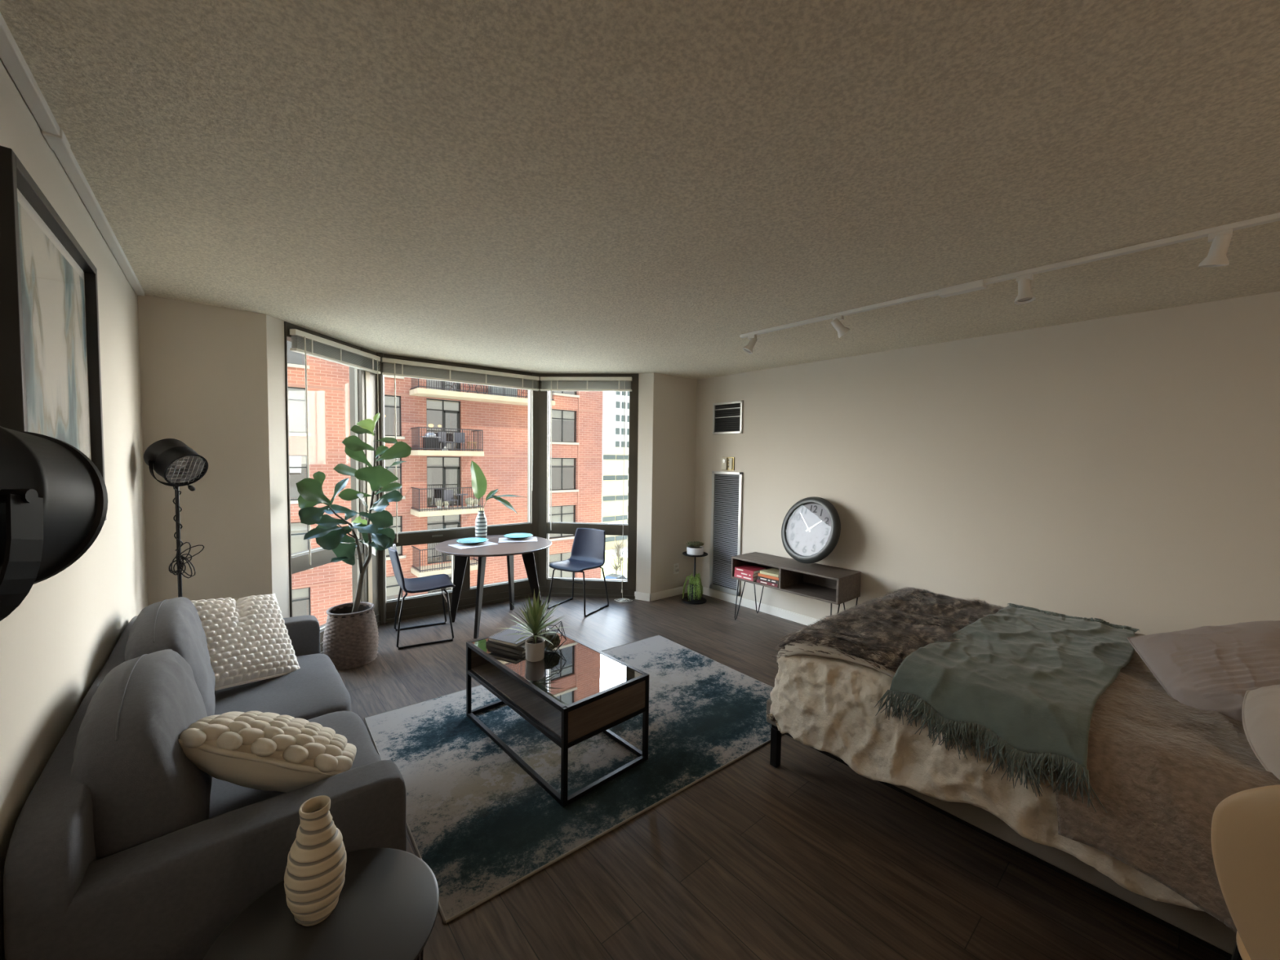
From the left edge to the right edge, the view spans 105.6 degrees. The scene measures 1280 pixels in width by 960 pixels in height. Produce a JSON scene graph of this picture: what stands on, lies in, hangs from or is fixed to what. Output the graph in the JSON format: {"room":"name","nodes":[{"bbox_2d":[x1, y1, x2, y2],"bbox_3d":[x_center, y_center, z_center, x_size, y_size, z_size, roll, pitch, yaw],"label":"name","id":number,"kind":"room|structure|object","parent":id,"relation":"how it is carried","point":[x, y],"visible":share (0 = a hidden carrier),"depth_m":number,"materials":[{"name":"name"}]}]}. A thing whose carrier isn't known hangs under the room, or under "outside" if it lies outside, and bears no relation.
{"room":"studio apartment","nodes":[
{"label":"studio apartment","id":0,"kind":"room"},
{"bbox_2d":[0,57,148,959],"bbox_3d":[-0.692,0.325,0.088,0.200,2.500,8.200,-2,4,-40],"label":"wall","id":1,"kind":"structure","parent":0,"point":[55,645],"depth_m":1.56,"materials":[{"name":"beige paint"}]},
{"bbox_2d":[0,145,106,519],"bbox_3d":[-1.637,-0.277,1.371,0.044,0.885,0.890,-2,4,-40],"label":"framed painting","id":2,"kind":"object","parent":1,"relation":"attached to","point":[51,374],"visible":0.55,"depth_m":1.27,"materials":[{"name":"black"}]},
{"bbox_2d":[137,294,289,617],"bbox_3d":[-2.846,0.142,3.314,0.702,2.500,0.485,-2,4,-40],"label":"wall","id":3,"kind":"structure","parent":0,"point":[212,378],"depth_m":3.11,"materials":[{"name":"beige paint"}]},
{"bbox_2d":[284,321,380,653],"bbox_3d":[-2.499,0.116,3.971,0.124,2.500,1.033,1,3,5],"label":"window","id":4,"kind":"structure","parent":3,"relation":"in","point":[362,384],"depth_m":4.24,"materials":[{"name":"brown metal"}]},
{"bbox_2d":[289,328,380,564],"bbox_3d":[-2.406,-0.240,3.942,0.068,1.695,0.960,1,3,5],"label":"window blind","id":5,"kind":"object","parent":4,"relation":"attached to","point":[304,343],"visible":0.99,"depth_m":3.73,"materials":[{"name":"beige"}]},
{"bbox_2d":[524,637,544,662],"bbox_3d":[-0.583,0.940,2.697,0.106,0.101,0.106,-2,4,-40],"label":"pot","id":6,"kind":"object","parent":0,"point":[535,651],"depth_m":2.66,"materials":[{"name":"beige ceramic"}]},
{"bbox_2d":[0,0,1279,379],"bbox_3d":[1.049,-1.104,1.695,4.991,0.250,8.920,-2,4,-40],"label":"ceiling","id":7,"kind":"structure","parent":0,"point":[533,186],"depth_m":1.50,"materials":[{"name":"white paint"}]},
{"bbox_2d":[0,12,144,296],"bbox_3d":[-0.531,-0.907,0.046,0.039,0.032,7.240,-2,4,-40],"label":"track rail","id":8,"kind":"object","parent":7,"relation":"attached to","point":[11,55],"visible":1,"depth_m":1.38,"materials":[{"name":"white plastic"}]},
{"bbox_2d":[739,212,1279,354],"bbox_3d":[1.881,-0.917,2.270,0.128,0.154,3.500,-2,4,-40],"label":"track light","id":9,"kind":"object","parent":7,"relation":"attached to","point":[1220,236],"visible":1,"depth_m":2.27,"materials":[{"name":"white plastic"}]},
{"bbox_2d":[635,372,697,600],"bbox_3d":[0.183,0.071,5.710,0.759,2.500,0.555,-2,4,-40],"label":"wall","id":10,"kind":"structure","parent":0,"point":[667,432],"depth_m":5.43,"materials":[{"name":"beige paint"}]},
{"bbox_2d":[538,373,638,599],"bbox_3d":[-0.584,0.071,5.477,1.118,2.500,0.124,1,3,4],"label":"window","id":11,"kind":"structure","parent":10,"relation":"in","point":[594,587],"depth_m":5.45,"materials":[{"name":"brown metal"}]},
{"bbox_2d":[540,377,632,602],"bbox_3d":[-0.590,0.099,5.345,1.063,2.453,0.157,1,3,4],"label":"window blind","id":12,"kind":"object","parent":11,"relation":"attached to","point":[548,384],"visible":1,"depth_m":5.34,"materials":[{"name":"beige"}]},
{"bbox_2d":[634,591,649,601],"bbox_3d":[0.025,1.292,5.398,0.186,0.085,0.012,2,3,26],"label":"baseboard","id":13,"kind":"structure","parent":10,"relation":"attached to","point":[638,595],"depth_m":5.39,"materials":[{"name":"white"}]},
{"bbox_2d":[650,585,688,601],"bbox_3d":[0.374,1.289,5.576,0.667,0.085,0.012,-1,4,-40],"label":"baseboard","id":14,"kind":"structure","parent":10,"relation":"attached to","point":[679,590],"depth_m":5.52,"materials":[{"name":"white"}]},
{"bbox_2d":[681,595,706,604],"bbox_3d":[0.603,1.327,5.403,0.276,0.030,0.276,-2,4,-40],"label":"tray","id":15,"kind":"object","parent":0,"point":[701,601],"depth_m":5.33,"materials":[{"name":"black"}]},
{"bbox_2d":[336,592,1229,959],"bbox_3d":[1.011,1.593,1.823,4.991,0.150,8.920,-2,4,-40],"label":"floor","id":16,"kind":"structure","parent":0,"point":[809,856],"depth_m":1.86,"materials":[{"name":"brown wood"}]},
{"bbox_2d":[0,426,107,621],"bbox_3d":[-0.830,0.728,0.569,0.259,1.646,0.293,0,3,-15],"label":"floor lamp","id":17,"kind":"object","parent":16,"relation":"on","point":[54,498],"visible":1,"depth_m":0.60,"materials":[{"name":"black metal"}]},
{"bbox_2d":[143,438,208,597],"bbox_3d":[-2.606,0.595,2.757,0.266,1.655,0.274,-2,4,-40],"label":"floor lamp","id":18,"kind":"object","parent":16,"relation":"on","point":[178,464],"visible":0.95,"depth_m":2.72,"materials":[{"name":"black metal"}]},
{"bbox_2d":[165,455,204,484],"bbox_3d":[-2.524,-0.056,2.705,0.098,0.171,0.195,2,3,15],"label":"grille","id":19,"kind":"object","parent":18,"relation":"attached to","point":[175,461],"depth_m":2.72,"materials":[{"name":"silver metal"}]},
{"bbox_2d":[3,596,406,959],"bbox_3d":[-1.587,1.013,1.943,0.803,0.925,1.909,-2,4,-40],"label":"sofa","id":20,"kind":"object","parent":16,"relation":"on","point":[122,847],"visible":0.74,"depth_m":1.21,"materials":[{"name":"grey fabric"}]},
{"bbox_2d":[70,648,212,860],"bbox_3d":[-1.490,0.816,1.488,0.229,0.480,0.800,-14,12,-39],"label":"cushion","id":21,"kind":"object","parent":20,"relation":"on","point":[136,780],"depth_m":1.24,"materials":[{"name":"grey fabric"}]},
{"bbox_2d":[124,596,215,716],"bbox_3d":[-2.015,0.779,2.103,0.229,0.480,0.780,-14,12,-39],"label":"cushion","id":22,"kind":"object","parent":20,"relation":"on","point":[175,624],"depth_m":1.94,"materials":[{"name":"grey fabric"}]},
{"bbox_2d":[191,593,299,690],"bbox_3d":[-1.983,0.783,2.393,0.330,0.435,0.532,2,3,24],"label":"knit cushion","id":23,"kind":"object","parent":20,"relation":"on","point":[248,640],"visible":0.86,"depth_m":2.37,"materials":[{"name":"white fabric"}]},
{"bbox_2d":[177,711,356,792],"bbox_3d":[-1.175,0.878,1.574,0.468,0.391,0.463,0,3,-23],"label":"cushion","id":24,"kind":"object","parent":20,"relation":"on","point":[268,751],"visible":0.98,"depth_m":1.42,"materials":[{"name":"beige fabric"}]},
{"bbox_2d":[213,653,351,719],"bbox_3d":[-1.800,1.080,2.307,0.655,0.185,0.802,-2,4,-40],"label":"seat cushion","id":25,"kind":"object","parent":20,"relation":"on","point":[316,689],"depth_m":2.27,"materials":[{"name":"grey fabric"}]},
{"bbox_2d":[208,711,381,818],"bbox_3d":[-1.276,1.116,1.688,0.656,0.186,0.824,-2,4,-40],"label":"seat cushion","id":26,"kind":"object","parent":20,"relation":"on","point":[225,797],"depth_m":1.80,"materials":[{"name":"grey fabric"}]},
{"bbox_2d":[202,848,439,959],"bbox_3d":[-0.718,1.276,1.124,0.470,0.499,0.470,3,4,44],"label":"side table","id":27,"kind":"object","parent":16,"relation":"on","point":[386,908],"visible":0.86,"depth_m":1.13,"materials":[{"name":"grey"}]},
{"bbox_2d":[284,795,346,926],"bbox_3d":[-0.763,0.892,1.145,0.123,0.265,0.123,-2,4,-40],"label":"ribbed vase","id":28,"kind":"object","parent":27,"relation":"on","point":[314,877],"visible":1,"depth_m":1.11,"materials":[{"name":"beige ceramic"}]},
{"bbox_2d":[322,603,378,669],"bbox_3d":[-2.205,1.183,3.714,0.369,0.400,0.369,-2,4,-40],"label":"woven basket","id":29,"kind":"object","parent":16,"relation":"on","point":[350,639],"depth_m":3.58,"materials":[{"name":"grey wicker"}]},
{"bbox_2d":[296,412,411,669],"bbox_3d":[-2.142,0.434,3.677,0.760,1.901,0.438,-2,4,-40],"label":"fig tree","id":30,"kind":"object","parent":16,"relation":"on","point":[350,639],"visible":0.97,"depth_m":3.61,"materials":[{"name":"green plant"}]},
{"bbox_2d":[376,352,386,624],"bbox_3d":[-2.407,0.092,4.497,0.087,2.500,0.087,-2,4,-40],"label":"trim","id":31,"kind":"structure","parent":16,"relation":"on","point":[380,388],"depth_m":4.47,"materials":[{"name":"brown metal"}]},
{"bbox_2d":[387,543,454,649],"bbox_3d":[-1.905,0.963,4.231,0.506,0.799,0.492,-1,3,-29],"label":"dining chair","id":32,"kind":"object","parent":16,"relation":"on","point":[429,583],"visible":1,"depth_m":4.15,"materials":[{"name":"blue plastic"}]},
{"bbox_2d":[383,353,537,622],"bbox_3d":[-1.801,0.076,5.010,1.610,2.500,0.132,-1,3,-38],"label":"window","id":33,"kind":"structure","parent":16,"relation":"on","point":[430,603],"depth_m":5.05,"materials":[{"name":"brown metal"}]},
{"bbox_2d":[381,357,539,542],"bbox_3d":[-1.740,-0.277,4.929,1.555,1.695,0.068,-1,3,-38],"label":"window blind","id":34,"kind":"object","parent":33,"relation":"attached to","point":[394,367],"visible":0.98,"depth_m":4.79,"materials":[{"name":"beige fabric"}]},
{"bbox_2d":[435,534,551,638],"bbox_3d":[-1.382,0.978,4.646,1.060,0.745,1.060,-2,4,-40],"label":"dining table","id":35,"kind":"object","parent":16,"relation":"on","point":[526,549],"visible":0.77,"depth_m":4.58,"materials":[{"name":"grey wood"}]},
{"bbox_2d":[448,541,498,549],"bbox_3d":[-1.557,0.605,4.547,0.260,0.003,0.370,3,4,44],"label":"placemat","id":36,"kind":"object","parent":35,"relation":"on","point":[461,546],"visible":0.77,"depth_m":4.51,"materials":[{"name":"grey"}]},
{"bbox_2d":[456,537,488,544],"bbox_3d":[-1.584,0.584,4.602,0.288,0.033,0.288,-2,4,-40],"label":"plate","id":37,"kind":"object","parent":36,"relation":"on","point":[474,540],"visible":1,"depth_m":4.64,"materials":[{"name":"teal ceramic"}]},
{"bbox_2d":[475,511,487,537],"bbox_3d":[-1.586,0.451,4.855,0.112,0.282,0.112,-2,4,-40],"label":"striped vase","id":38,"kind":"object","parent":35,"relation":"on","point":[481,524],"visible":0.85,"depth_m":4.81,"materials":[{"name":"ceramic"}]},
{"bbox_2d":[470,460,487,511],"bbox_3d":[-1.609,0.174,4.805,0.073,0.730,0.198,2,3,28],"label":"stem","id":39,"kind":"object","parent":38,"relation":"in","point":[479,484],"visible":0.94,"depth_m":4.80,"materials":[{"name":"green plant"}]},
{"bbox_2d":[482,488,525,513],"bbox_3d":[-1.379,0.314,4.963,0.445,0.442,0.145,0,3,-11],"label":"stem","id":40,"kind":"object","parent":38,"relation":"in","point":[507,504],"visible":0.99,"depth_m":4.93,"materials":[{"name":"green"}]},
{"bbox_2d":[497,537,537,542],"bbox_3d":[-1.217,0.596,4.849,0.370,0.003,0.260,0,3,-15],"label":"placemat","id":41,"kind":"object","parent":35,"relation":"on","point":[529,539],"visible":0.97,"depth_m":4.82,"materials":[{"name":"grey"}]},
{"bbox_2d":[503,533,533,539],"bbox_3d":[-1.228,0.574,4.917,0.288,0.033,0.288,-2,4,-40],"label":"plate","id":42,"kind":"object","parent":41,"relation":"on","point":[513,535],"visible":1,"depth_m":4.96,"materials":[{"name":"teal ceramic"}]},
{"bbox_2d":[537,373,539,582],"bbox_3d":[-1.159,0.062,5.498,0.077,2.500,0.077,-2,4,-40],"label":"trim","id":43,"kind":"structure","parent":16,"relation":"on","point":[538,373],"depth_m":5.45,"materials":[{"name":"brown metal"}]},
{"bbox_2d":[364,635,782,924],"bbox_3d":[-0.247,1.439,2.983,2.308,0.011,1.610,-1,3,-38],"label":"area rug","id":44,"kind":"object","parent":16,"relation":"on","point":[483,826],"visible":0.73,"depth_m":2.49,"materials":[{"name":"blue fabric"}]},
{"bbox_2d":[466,623,648,807],"bbox_3d":[-0.501,1.216,2.728,0.527,0.452,1.039,-2,4,-43],"label":"coffee table","id":45,"kind":"object","parent":44,"relation":"on","point":[579,691],"visible":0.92,"depth_m":2.59,"materials":[{"name":"black metal"}]},
{"bbox_2d":[485,641,525,654],"bbox_3d":[-0.735,0.969,2.906,0.285,0.020,0.220,2,3,30],"label":"book","id":46,"kind":"object","parent":45,"relation":"on","point":[516,651],"visible":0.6,"depth_m":2.80,"materials":[{"name":"brown paper"}]},
{"bbox_2d":[487,635,539,650],"bbox_3d":[-0.731,0.950,2.913,0.275,0.016,0.215,2,3,27],"label":"book","id":47,"kind":"object","parent":46,"relation":"on","point":[522,646],"visible":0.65,"depth_m":2.79,"materials":[{"name":"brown paper"}]},
{"bbox_2d":[488,623,546,647],"bbox_3d":[-0.737,0.930,2.924,0.214,0.027,0.275,2,3,26],"label":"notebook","id":48,"kind":"object","parent":47,"relation":"on","point":[508,640],"visible":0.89,"depth_m":2.85,"materials":[{"name":"grey paper"}]},
{"bbox_2d":[497,588,571,662],"bbox_3d":[-0.552,0.802,2.679,0.405,0.379,0.345,2,3,27],"label":"yucca","id":49,"kind":"object","parent":45,"relation":"on","point":[535,646],"visible":1,"depth_m":2.67,"materials":[{"name":"green plant"}]},
{"bbox_2d":[471,650,611,737],"bbox_3d":[-0.500,1.158,2.725,0.482,0.016,0.994,-2,4,-43],"label":"shelf","id":50,"kind":"object","parent":45,"relation":"attached to","point":[563,679],"depth_m":2.74,"materials":[{"name":"brown wood"}]},
{"bbox_2d":[539,621,566,653],"bbox_3d":[-0.527,0.909,2.830,0.190,0.156,0.172,-2,4,-40],"label":"terrarium","id":51,"kind":"object","parent":45,"relation":"on","point":[553,637],"visible":0.7,"depth_m":2.79,"materials":[{"name":"black metal"}]},
{"bbox_2d":[546,528,608,617],"bbox_3d":[-0.635,0.939,5.103,0.492,0.799,0.506,2,3,29],"label":"dining chair","id":52,"kind":"object","parent":16,"relation":"on","point":[588,550],"visible":1,"depth_m":5.20,"materials":[{"name":"blue plastic"}]},
{"bbox_2d":[681,551,707,604],"bbox_3d":[0.606,1.077,5.391,0.280,0.532,0.280,-2,4,-40],"label":"plant stand","id":53,"kind":"object","parent":16,"relation":"on","point":[685,599],"visible":0.58,"depth_m":5.34,"materials":[{"name":"black"}]},
{"bbox_2d":[682,572,703,600],"bbox_3d":[0.582,1.177,5.388,0.224,0.295,0.230,2,3,20],"label":"trailing plant","id":54,"kind":"object","parent":53,"relation":"on","point":[694,586],"visible":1,"depth_m":5.35,"materials":[{"name":"plant"}]},
{"bbox_2d":[686,541,703,555],"bbox_3d":[0.624,0.749,5.381,0.223,0.135,0.208,-2,4,-40],"label":"succulents","id":55,"kind":"object","parent":53,"relation":"on","point":[694,548],"visible":1,"depth_m":5.32,"materials":[{"name":"ceramic"}]},
{"bbox_2d":[682,551,707,557],"bbox_3d":[0.610,0.820,5.379,0.280,0.017,0.280,-2,4,-40],"label":"tray","id":56,"kind":"object","parent":53,"relation":"on","point":[685,553],"depth_m":5.29,"materials":[{"name":"black"}]},
{"bbox_2d":[730,551,861,620],"bbox_3d":[1.399,1.084,4.512,0.400,0.622,1.105,-2,4,-40],"label":"media console","id":57,"kind":"object","parent":16,"relation":"on","point":[824,583],"visible":0.77,"depth_m":4.39,"materials":[{"name":"brown wood"}]},
{"bbox_2d":[733,573,757,581],"bbox_3d":[1.076,0.938,4.767,0.201,0.034,0.225,-2,4,-40],"label":"book","id":58,"kind":"object","parent":57,"relation":"on","point":[738,575],"visible":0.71,"depth_m":4.68,"materials":[{"name":"red paper"}]},
{"bbox_2d":[734,569,758,577],"bbox_3d":[1.076,0.905,4.766,0.201,0.032,0.220,-2,4,-40],"label":"book","id":59,"kind":"object","parent":58,"relation":"on","point":[745,574],"visible":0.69,"depth_m":4.67,"materials":[{"name":"red paper"}]},
{"bbox_2d":[734,564,766,574],"bbox_3d":[1.080,0.874,4.760,0.201,0.030,0.225,-2,4,-40],"label":"book","id":60,"kind":"object","parent":59,"relation":"on","point":[750,569],"visible":0.91,"depth_m":4.72,"materials":[{"name":"red paper"}]},
{"bbox_2d":[756,578,778,586],"bbox_3d":[1.249,0.953,4.564,0.201,0.028,0.230,-2,4,-40],"label":"book","id":61,"kind":"object","parent":57,"relation":"on","point":[757,580],"visible":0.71,"depth_m":4.49,"materials":[{"name":"red paper"}]},
{"bbox_2d":[757,575,778,584],"bbox_3d":[1.254,0.922,4.556,0.201,0.034,0.225,-2,4,-40],"label":"book","id":62,"kind":"object","parent":61,"relation":"on","point":[774,581],"visible":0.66,"depth_m":4.48,"materials":[{"name":"black paper"}]},
{"bbox_2d":[758,572,778,580],"bbox_3d":[1.258,0.891,4.551,0.200,0.028,0.225,-2,4,-40],"label":"book","id":63,"kind":"object","parent":62,"relation":"on","point":[759,574],"visible":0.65,"depth_m":4.48,"materials":[{"name":"orange paper"}]},
{"bbox_2d":[760,568,778,577],"bbox_3d":[1.264,0.866,4.544,0.200,0.024,0.200,-2,4,-40],"label":"book","id":64,"kind":"object","parent":63,"relation":"on","point":[771,571],"visible":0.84,"depth_m":4.52,"materials":[{"name":"beige paper"}]},
{"bbox_2d":[781,497,840,563],"bbox_3d":[1.555,0.457,4.465,0.224,0.600,0.624,-1,3,-31],"label":"wall clock","id":65,"kind":"object","parent":57,"relation":"on","point":[811,529],"visible":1,"depth_m":4.44,"materials":[{"name":"grey plastic"}]},
{"bbox_2d":[766,698,1236,959],"bbox_3d":[1.938,1.213,2.221,1.580,0.597,2.120,-2,4,-40],"label":"bed","id":66,"kind":"object","parent":16,"relation":"on","point":[1201,927],"visible":0.04,"depth_m":1.60,"materials":[{"name":"beige fabric"}]},
{"bbox_2d":[767,653,1204,911],"bbox_3d":[1.941,1.048,2.233,1.783,0.452,2.217,-2,4,-40],"label":"duvet","id":67,"kind":"object","parent":66,"relation":"on","point":[827,704],"visible":0.28,"depth_m":1.97,"materials":[{"name":"beige fabric"}]},
{"bbox_2d":[770,586,1004,678],"bbox_3d":[1.462,0.833,2.756,1.559,0.212,0.752,-2,4,-40],"label":"fur throw","id":68,"kind":"object","parent":67,"relation":"on","point":[879,633],"visible":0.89,"depth_m":2.54,"materials":[{"name":"brown fur"}]},
{"bbox_2d":[874,603,1140,813],"bbox_3d":[1.854,0.897,2.292,1.738,0.255,0.752,-2,4,-40],"label":"throw","id":69,"kind":"object","parent":67,"relation":"on","point":[1035,678],"visible":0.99,"depth_m":1.94,"materials":[{"name":"fabric"}]},
{"bbox_2d":[1056,633,1279,933],"bbox_3d":[2.284,1.033,1.747,1.680,0.418,1.060,-2,4,-40],"label":"blanket","id":70,"kind":"object","parent":67,"relation":"on","point":[1160,766],"visible":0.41,"depth_m":1.49,"materials":[{"name":"beige fabric"}]},
{"bbox_2d":[1126,620,1279,721],"bbox_3d":[2.285,0.723,1.810,0.576,0.382,0.394,2,3,26],"label":"pillow","id":71,"kind":"object","parent":70,"relation":"on","point":[1203,668],"visible":0.83,"depth_m":1.84,"materials":[{"name":"grey fabric"}]},
{"bbox_2d":[1241,684,1279,779],"bbox_3d":[2.088,0.764,1.304,0.580,0.353,0.455,3,3,36],"label":"pillow","id":72,"kind":"object","parent":67,"relation":"on","point":[1260,709],"visible":0.98,"depth_m":1.47,"materials":[{"name":"beige fabric"}]},
{"bbox_2d":[1210,784,1279,959],"bbox_3d":[1.478,1.053,0.991,0.543,1.023,0.457,-2,4,-44],"label":"chair","id":73,"kind":"object","parent":16,"relation":"on","point":[1245,834],"visible":1,"depth_m":0.98,"materials":[{"name":"brown"}]},
{"bbox_2d":[693,291,1279,635],"bbox_3d":[2.991,0.231,3.151,0.200,2.500,8.100,-2,4,-40],"label":"wall","id":74,"kind":"structure","parent":0,"point":[1123,470],"depth_m":3.29,"materials":[{"name":"beige paint"}]},
{"bbox_2d":[709,471,742,595],"bbox_3d":[0.951,0.577,5.391,0.022,1.340,0.420,-2,4,-40],"label":"air vent","id":75,"kind":"object","parent":74,"relation":"in","point":[726,486],"visible":0.9,"depth_m":5.40,"materials":[{"name":"silver metal"}]},
{"bbox_2d":[712,400,742,434],"bbox_3d":[0.960,-0.682,5.345,0.018,0.350,0.410,-2,4,-40],"label":"air vent","id":76,"kind":"object","parent":74,"relation":"in","point":[727,416],"visible":1,"depth_m":5.34,"materials":[{"name":"silver metal"}]},
{"bbox_2d":[721,457,734,470],"bbox_3d":[0.961,-0.179,5.342,0.041,0.145,0.160,-2,4,-40],"label":"thermostat","id":77,"kind":"object","parent":74,"relation":"attached to","point":[727,463],"visible":1,"depth_m":5.34,"materials":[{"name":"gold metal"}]},
{"bbox_2d":[699,586,820,626],"bbox_3d":[3.075,1.452,2.926,0.012,0.085,7.540,-2,4,-40],"label":"baseboard","id":78,"kind":"structure","parent":74,"relation":"attached to","point":[804,620],"depth_m":5.03,"materials":[{"name":"white"}]},
{"label":"outside","id":79,"kind":"structure","parent":0,"visible":0},
{"bbox_2d":[604,540,627,558],"bbox_3d":[-10.783,7.682,167.417,320.000,0.300,252.000,-2,4,-40],"label":"ground","id":80,"kind":"structure","parent":79,"point":[609,551],"depth_m":80.03,"materials":[{"name":"white"}]},
{"bbox_2d":[286,340,603,626],"bbox_3d":[-12.707,-1.841,26.966,20.820,31.950,10.350,-2,4,-40],"label":"brick building","id":81,"kind":"structure","parent":80,"relation":"on","point":[498,424],"depth_m":24.33,"materials":[{"name":"red brick"}]},
{"bbox_2d":[288,387,305,431],"bbox_3d":[-14.943,-2.954,20.325,1.560,1.800,0.020,-2,4,-40],"label":"roller blind","id":82,"kind":"object","parent":81,"relation":"hanging from","point":[296,409],"depth_m":20.63,"materials":[{"name":"beige fabric"}]},
{"bbox_2d":[288,456,306,469],"bbox_3d":[-14.973,-0.732,20.430,1.560,0.550,0.020,-2,4,-40],"label":"roller blind","id":83,"kind":"object","parent":81,"relation":"hanging from","point":[294,461],"depth_m":20.73,"materials":[{"name":"beige"}]},
{"bbox_2d":[290,523,307,553],"bbox_3d":[-15.022,2.739,20.594,1.560,1.800,0.020,-2,4,-40],"label":"roller blind","id":84,"kind":"object","parent":81,"relation":"hanging from","point":[298,544],"depth_m":20.87,"materials":[{"name":"beige fabric"}]},
{"bbox_2d":[292,587,308,598],"bbox_3d":[-15.051,4.886,20.696,1.560,0.400,0.020,-2,4,-40],"label":"roller blind","id":85,"kind":"object","parent":81,"relation":"hanging from","point":[301,593],"depth_m":21.01,"materials":[{"name":"beige"}]},
{"bbox_2d":[384,395,399,405],"bbox_3d":[-12.144,-3.727,22.661,1.680,0.400,0.020,-2,4,-40],"label":"roller blind","id":86,"kind":"object","parent":81,"relation":"hanging from","point":[388,400],"depth_m":22.98,"materials":[{"name":"beige"}]},
{"bbox_2d":[385,457,399,468],"bbox_3d":[-12.185,-0.805,22.799,1.680,0.550,0.020,-2,4,-40],"label":"roller blind","id":87,"kind":"object","parent":81,"relation":"hanging from","point":[388,463],"depth_m":23.10,"materials":[{"name":"beige"}]},
{"bbox_2d":[386,576,399,596],"bbox_3d":[-12.267,5.088,23.078,1.680,0.950,0.020,-2,4,-40],"label":"roller blind","id":88,"kind":"object","parent":81,"relation":"hanging from","point":[391,580],"depth_m":23.36,"materials":[{"name":"beige"}]},
{"bbox_2d":[386,516,400,555],"bbox_3d":[-12.233,2.666,22.963,1.680,1.800,0.020,-2,4,-40],"label":"roller blind","id":89,"kind":"object","parent":81,"relation":"hanging from","point":[398,548],"depth_m":23.37,"materials":[{"name":"beige fabric"}]},
{"bbox_2d":[419,431,440,450],"bbox_3d":[-10.016,-1.867,23.241,0.840,0.900,0.520,-2,4,-40],"label":"barbecue grill","id":90,"kind":"object","parent":81,"relation":"on","point":[433,443],"visible":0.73,"depth_m":23.08,"materials":[{"name":"black"}]},
{"bbox_2d":[426,464,457,505],"bbox_3d":[-10.106,0.090,24.799,1.600,2.370,0.030,-2,4,-40],"label":"curtain","id":91,"kind":"object","parent":81,"relation":"hanging from","point":[452,473],"depth_m":25.04,"materials":[{"name":"grey fabric"}]},
{"bbox_2d":[426,400,457,410],"bbox_3d":[-9.965,-3.759,24.513,1.600,0.450,0.020,-2,4,-40],"label":"roller blind","id":92,"kind":"object","parent":81,"relation":"hanging from","point":[431,404],"depth_m":24.47,"materials":[{"name":"beige fabric"}]},
{"bbox_2d":[426,514,458,521],"bbox_3d":[-10.044,1.894,24.781,1.600,0.370,0.020,-2,4,-40],"label":"roller blind","id":93,"kind":"object","parent":81,"relation":"hanging from","point":[432,518],"depth_m":24.74,"materials":[{"name":"beige"}]},
{"bbox_2d":[427,520,457,561],"bbox_3d":[-10.146,2.937,24.933,1.600,2.370,0.030,-2,4,-40],"label":"curtain","id":94,"kind":"object","parent":81,"relation":"hanging from","point":[429,526],"depth_m":24.61,"materials":[{"name":"grey fabric"}]},
{"bbox_2d":[426,457,458,464],"bbox_3d":[-10.004,-0.952,24.646,1.600,0.370,0.020,-2,4,-40],"label":"roller blind","id":95,"kind":"object","parent":81,"relation":"hanging from","point":[430,460],"depth_m":24.59,"materials":[{"name":"beige"}]},
{"bbox_2d":[488,386,516,397],"bbox_3d":[-7.191,-4.812,25.464,1.400,0.950,0.510,-2,4,-40],"label":"storage box","id":96,"kind":"object","parent":81,"relation":"on","point":[500,389],"visible":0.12,"depth_m":25.19,"materials":[{"name":"grey"}]},
{"bbox_2d":[549,551,572,577],"bbox_3d":[-4.813,5.316,29.435,1.780,1.800,0.020,-2,4,-40],"label":"roller blind","id":97,"kind":"object","parent":81,"relation":"hanging from","point":[554,557],"depth_m":29.34,"materials":[{"name":"beige fabric"}]},
{"bbox_2d":[549,505,573,537],"bbox_3d":[-4.773,2.469,29.300,1.780,1.800,0.020,-2,4,-40],"label":"roller blind","id":98,"kind":"object","parent":81,"relation":"hanging from","point":[566,517],"depth_m":29.36,"materials":[{"name":"beige fabric"}]},
{"bbox_2d":[549,458,573,465],"bbox_3d":[-4.724,-1.076,29.133,1.780,0.400,0.020,-2,4,-40],"label":"roller blind","id":99,"kind":"object","parent":81,"relation":"hanging from","point":[554,461],"depth_m":29.19,"materials":[{"name":"beige"}]},
{"bbox_2d":[550,409,573,421],"bbox_3d":[-4.685,-3.848,29.002,1.780,0.550,0.020,-2,4,-40],"label":"roller blind","id":100,"kind":"object","parent":81,"relation":"hanging from","point":[555,414],"depth_m":28.98,"materials":[{"name":"beige"}]},
{"bbox_2d":[600,552,627,578],"bbox_3d":[-9.072,12.308,66.289,21.500,0.070,16.500,-2,4,-40],"label":"lawn","id":101,"kind":"structure","parent":80,"relation":"on","point":[607,570],"depth_m":68.59,"materials":[{"name":"white"}]},
{"bbox_2d":[601,446,628,550],"bbox_3d":[-5.585,2.954,83.754,5.400,17.200,4.600,-2,4,-40],"label":"building","id":102,"kind":"structure","parent":80,"relation":"on","point":[615,478],"depth_m":81.92,"materials":[{"name":"beige concrete"}]},
{"bbox_2d":[602,391,629,540],"bbox_3d":[-4.630,-7.874,92.799,6.600,38.000,8.100,-2,4,-40],"label":"tower","id":103,"kind":"structure","parent":80,"relation":"on","point":[615,415],"depth_m":88.66,"materials":[{"name":"grey concrete"}]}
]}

